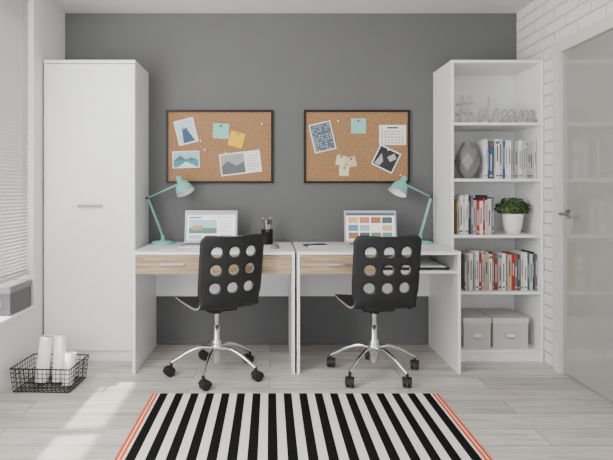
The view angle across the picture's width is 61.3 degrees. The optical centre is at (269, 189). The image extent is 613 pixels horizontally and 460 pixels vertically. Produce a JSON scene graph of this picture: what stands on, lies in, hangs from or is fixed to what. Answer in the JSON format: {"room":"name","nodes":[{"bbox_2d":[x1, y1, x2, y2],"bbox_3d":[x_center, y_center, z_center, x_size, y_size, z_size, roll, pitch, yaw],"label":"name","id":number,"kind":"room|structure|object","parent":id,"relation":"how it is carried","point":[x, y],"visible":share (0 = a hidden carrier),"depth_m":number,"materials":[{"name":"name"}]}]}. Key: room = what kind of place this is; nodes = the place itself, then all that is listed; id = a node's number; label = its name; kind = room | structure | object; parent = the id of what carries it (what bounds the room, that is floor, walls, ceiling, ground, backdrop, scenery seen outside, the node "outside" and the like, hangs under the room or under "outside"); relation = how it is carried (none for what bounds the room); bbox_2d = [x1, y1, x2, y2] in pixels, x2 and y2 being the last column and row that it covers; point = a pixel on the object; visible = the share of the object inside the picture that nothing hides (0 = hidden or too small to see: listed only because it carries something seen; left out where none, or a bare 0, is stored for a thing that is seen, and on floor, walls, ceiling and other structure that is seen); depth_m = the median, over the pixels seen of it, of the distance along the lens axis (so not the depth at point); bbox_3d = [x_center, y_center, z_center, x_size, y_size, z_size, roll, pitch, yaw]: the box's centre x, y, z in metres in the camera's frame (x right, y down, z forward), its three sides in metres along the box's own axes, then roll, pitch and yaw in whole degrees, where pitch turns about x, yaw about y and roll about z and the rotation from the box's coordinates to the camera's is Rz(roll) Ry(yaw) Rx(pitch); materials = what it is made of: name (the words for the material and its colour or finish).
{"room":"home office","nodes":[
{"label":"home office","id":0,"kind":"room"},
{"bbox_2d":[0,0,64,393],"bbox_3d":[-1.621,-0.080,1.460,0.250,2.420,4.600,0,0,0],"label":"wall","id":1,"kind":"structure","parent":0,"point":[20,336],"depth_m":3.27,"materials":[{"name":"white paint"}]},
{"bbox_2d":[0,187,4,276],"bbox_3d":[-1.706,-0.252,1.860,0.060,1.957,2.800,0,0,0],"label":"window","id":2,"kind":"structure","parent":1,"relation":"in","point":[4,187],"depth_m":3.23,"materials":[{"name":"white glass"}]},
{"bbox_2d":[0,0,30,283],"bbox_3d":[-1.534,-0.350,1.862,0.045,1.760,2.784,0,0,0],"label":"blind","id":3,"kind":"object","parent":1,"relation":"attached to","point":[13,13],"visible":1,"depth_m":3.07,"materials":[{"name":"white plastic"}]},
{"bbox_2d":[0,305,35,325],"bbox_3d":[-1.611,0.736,1.860,0.260,0.018,2.800,0,0,0],"label":"window sill","id":4,"kind":"structure","parent":1,"relation":"attached to","point":[3,319],"depth_m":2.98,"materials":[{"name":"white laminate"}]},
{"bbox_2d":[0,279,31,315],"bbox_3d":[-1.582,0.643,3.090,0.180,0.165,0.280,0,0,0],"label":"storage box","id":5,"kind":"object","parent":4,"relation":"on","point":[15,295],"visible":0.88,"depth_m":3.04,"materials":[{"name":"cardboard"}]},
{"bbox_2d":[65,13,516,344],"bbox_3d":[0.102,-0.080,3.820,3.696,2.420,0.120,0,0,0],"label":"wall","id":6,"kind":"structure","parent":0,"point":[286,64],"depth_m":3.76,"materials":[{"name":"grey paint"}]},
{"bbox_2d":[166,110,272,182],"bbox_3d":[-0.367,-0.316,3.742,0.777,0.530,0.034,0,0,0],"label":"cork board","id":7,"kind":"object","parent":6,"relation":"attached to","point":[203,146],"visible":1,"depth_m":3.75,"materials":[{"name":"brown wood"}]},
{"bbox_2d":[304,110,409,182],"bbox_3d":[0.632,-0.316,3.742,0.770,0.530,0.034,0,0,0],"label":"cork board","id":8,"kind":"object","parent":6,"relation":"attached to","point":[341,146],"visible":1,"depth_m":3.75,"materials":[{"name":"cork"},{"name":"white paper"},{"name":"black painted wood"}]},
{"bbox_2d":[50,0,533,12],"bbox_3d":[0.102,-1.340,1.520,3.696,0.100,4.720,0,0,0],"label":"ceiling","id":9,"kind":"structure","parent":0,"point":[67,6],"depth_m":3.62,"materials":[{"name":"paint"}]},
{"bbox_2d":[0,345,612,459],"bbox_3d":[0.102,1.180,1.520,3.696,0.100,4.720,0,0,0],"label":"floor","id":10,"kind":"structure","parent":0,"point":[515,410],"depth_m":2.86,"materials":[{"name":"grey wood"}]},
{"bbox_2d":[9,334,88,392],"bbox_3d":[-1.270,0.988,2.985,0.347,0.281,0.267,0,0,3],"label":"wire basket","id":11,"kind":"object","parent":10,"relation":"on","point":[64,363],"visible":1,"depth_m":2.97,"materials":[{"name":"black metal"}]},
{"bbox_2d":[44,60,148,360],"bbox_3d":[-1.185,0.138,3.555,0.600,1.984,0.399,0,0,0],"label":"wardrobe","id":12,"kind":"object","parent":10,"relation":"on","point":[96,112],"visible":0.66,"depth_m":3.38,"materials":[{"name":"white laminate"}]},
{"bbox_2d":[132,242,294,373],"bbox_3d":[-0.346,0.754,3.445,0.998,0.752,0.614,0,0,0],"label":"desk","id":13,"kind":"object","parent":10,"relation":"on","point":[156,271],"visible":0.69,"depth_m":3.24,"materials":[{"name":"white laminate"}]},
{"bbox_2d":[146,176,194,244],"bbox_3d":[-0.699,0.137,3.621,0.344,0.480,0.174,0,0,0],"label":"desk lamp","id":14,"kind":"object","parent":13,"relation":"on","point":[183,187],"depth_m":3.61,"materials":[{"name":"teal metal"}]},
{"bbox_2d":[162,247,179,249],"bbox_3d":[-0.630,0.375,3.310,0.100,0.004,0.160,0,0,0],"label":"notepad","id":15,"kind":"object","parent":13,"relation":"on","point":[165,248],"visible":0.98,"depth_m":3.29,"materials":[{"name":"white paper"}]},
{"bbox_2d":[179,211,236,247],"bbox_3d":[-0.408,0.260,3.451,0.360,0.233,0.273,0,0,0],"label":"laptop","id":16,"kind":"object","parent":13,"relation":"on","point":[198,224],"visible":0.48,"depth_m":3.56,"materials":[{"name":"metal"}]},
{"bbox_2d":[261,217,272,244],"bbox_3d":[-0.021,0.281,3.590,0.084,0.194,0.084,0,0,0],"label":"pen cup","id":17,"kind":"object","parent":13,"relation":"on","point":[267,232],"visible":0.88,"depth_m":3.57,"materials":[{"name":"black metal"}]},
{"bbox_2d":[270,243,279,248],"bbox_3d":[0.032,0.362,3.340,0.060,0.031,0.104,0,0,0],"label":"computer mouse","id":18,"kind":"object","parent":13,"relation":"on","point":[274,245],"visible":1,"depth_m":3.31,"materials":[{"name":"grey plastic"}]},
{"bbox_2d":[163,234,263,390],"bbox_3d":[-0.310,0.692,3.173,0.565,0.875,0.599,0,0,-44],"label":"office chair","id":19,"kind":"object","parent":10,"relation":"on","point":[221,301],"visible":1,"depth_m":2.96,"materials":[{"name":"black plastic"}]},
{"bbox_2d":[114,393,491,459],"bbox_3d":[0.139,1.126,1.926,1.574,0.007,1.832,0,0,0],"label":"striped rug","id":20,"kind":"object","parent":10,"relation":"on","point":[171,426],"visible":1,"depth_m":2.41,"materials":[{"name":"fabric"}]},
{"bbox_2d":[326,235,421,387],"bbox_3d":[0.650,0.692,3.168,0.586,0.875,0.601,0,0,0],"label":"office chair","id":21,"kind":"object","parent":10,"relation":"on","point":[375,302],"visible":1,"depth_m":2.93,"materials":[{"name":"black plastic"}]},
{"bbox_2d":[293,242,460,373],"bbox_3d":[0.669,0.754,3.445,1.006,0.752,0.614,0,0,0],"label":"desk","id":22,"kind":"object","parent":10,"relation":"on","point":[319,271],"visible":0.77,"depth_m":3.33,"materials":[{"name":"white laminate"}]},
{"bbox_2d":[303,243,329,246],"bbox_3d":[0.310,0.367,3.459,0.152,0.020,0.112,0,0,-12],"label":"notebook","id":23,"kind":"object","parent":22,"relation":"on","point":[312,244],"visible":1,"depth_m":3.42,"materials":[{"name":"white paper"}]},
{"bbox_2d":[344,211,405,247],"bbox_3d":[0.695,0.260,3.451,0.360,0.233,0.273,0,0,0],"label":"laptop","id":24,"kind":"object","parent":22,"relation":"on","point":[356,223],"visible":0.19,"depth_m":3.57,"materials":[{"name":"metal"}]},
{"bbox_2d":[388,175,432,244],"bbox_3d":[0.988,0.137,3.621,0.316,0.480,0.174,0,0,0],"label":"desk lamp","id":25,"kind":"object","parent":22,"relation":"on","point":[399,188],"depth_m":3.61,"materials":[{"name":"teal metal"}]},
{"bbox_2d":[433,60,543,361],"bbox_3d":[1.492,0.138,3.567,0.607,1.984,0.375,0,0,0],"label":"bookcase","id":26,"kind":"object","parent":10,"relation":"on","point":[517,85],"visible":0.7,"depth_m":3.57,"materials":[{"name":"white laminate"}]},
{"bbox_2d":[455,141,480,178],"bbox_3d":[1.329,-0.200,3.467,0.161,0.250,0.160,0,0,0],"label":"vase","id":27,"kind":"object","parent":26,"relation":"on","point":[467,161],"visible":0.99,"depth_m":3.42,"materials":[{"name":"grey ceramic"}]},
{"bbox_2d":[454,194,493,234],"bbox_3d":[1.369,0.163,3.521,0.245,0.264,0.205,0,0,0],"label":"books","id":28,"kind":"object","parent":26,"relation":"in","point":[474,216],"visible":0.95,"depth_m":3.43,"materials":[{"name":"white paper"}]},
{"bbox_2d":[461,308,490,347],"bbox_3d":[1.378,0.950,3.555,0.186,0.200,0.290,0,0,0],"label":"storage box","id":29,"kind":"object","parent":26,"relation":"in","point":[475,325],"visible":0.88,"depth_m":3.42,"materials":[{"name":"cardboard"}]},
{"bbox_2d":[455,95,536,121],"bbox_3d":[1.512,-0.538,3.430,0.556,0.186,0.024,0,0,0],"label":"letter sign","id":30,"kind":"object","parent":26,"relation":"attached to","point":[461,103],"visible":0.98,"depth_m":3.42,"materials":[{"name":"silver metal"}]},
{"bbox_2d":[461,248,536,290],"bbox_3d":[1.535,0.537,3.522,0.483,0.260,0.209,0,0,0],"label":"books","id":31,"kind":"object","parent":26,"relation":"in","point":[516,269],"visible":0.98,"depth_m":3.43,"materials":[{"name":"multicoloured paper"}]},
{"bbox_2d":[476,308,528,347],"bbox_3d":[1.600,0.950,3.555,0.239,0.200,0.290,0,0,0],"label":"storage box","id":32,"kind":"object","parent":26,"relation":"in","point":[509,328],"visible":0.95,"depth_m":3.42,"materials":[{"name":"cardboard"}]},
{"bbox_2d":[473,139,535,178],"bbox_3d":[1.599,-0.207,3.522,0.345,0.265,0.207,0,0,0],"label":"books","id":33,"kind":"object","parent":26,"relation":"in","point":[500,159],"visible":0.91,"depth_m":3.43,"materials":[{"name":"white paper"}]},
{"bbox_2d":[494,198,529,233],"bbox_3d":[1.652,0.173,3.483,0.234,0.245,0.191,0,0,0],"label":"potted plant","id":34,"kind":"object","parent":26,"relation":"on","point":[512,211],"visible":1,"depth_m":3.44,"materials":[{"name":"green plant"}]},
{"bbox_2d":[517,0,612,366],"bbox_3d":[1.875,-0.080,1.460,0.150,2.420,4.600,0,0,0],"label":"wall","id":35,"kind":"structure","parent":0,"point":[541,24],"depth_m":3.32,"materials":[{"name":"brick"}]},
{"bbox_2d":[553,13,612,372],"bbox_3d":[1.867,0.105,2.750,0.165,2.050,1.000,0,0,0],"label":"door frame","id":36,"kind":"structure","parent":35,"relation":"attached to","point":[604,25],"depth_m":3.18,"materials":[{"name":"paint"}]},
{"bbox_2d":[558,30,612,402],"bbox_3d":[1.794,0.139,2.750,0.112,1.971,0.854,0,0,0],"label":"door","id":37,"kind":"structure","parent":35,"relation":"in","point":[588,67],"depth_m":2.93,"materials":[{"name":"glass"}]}
]}

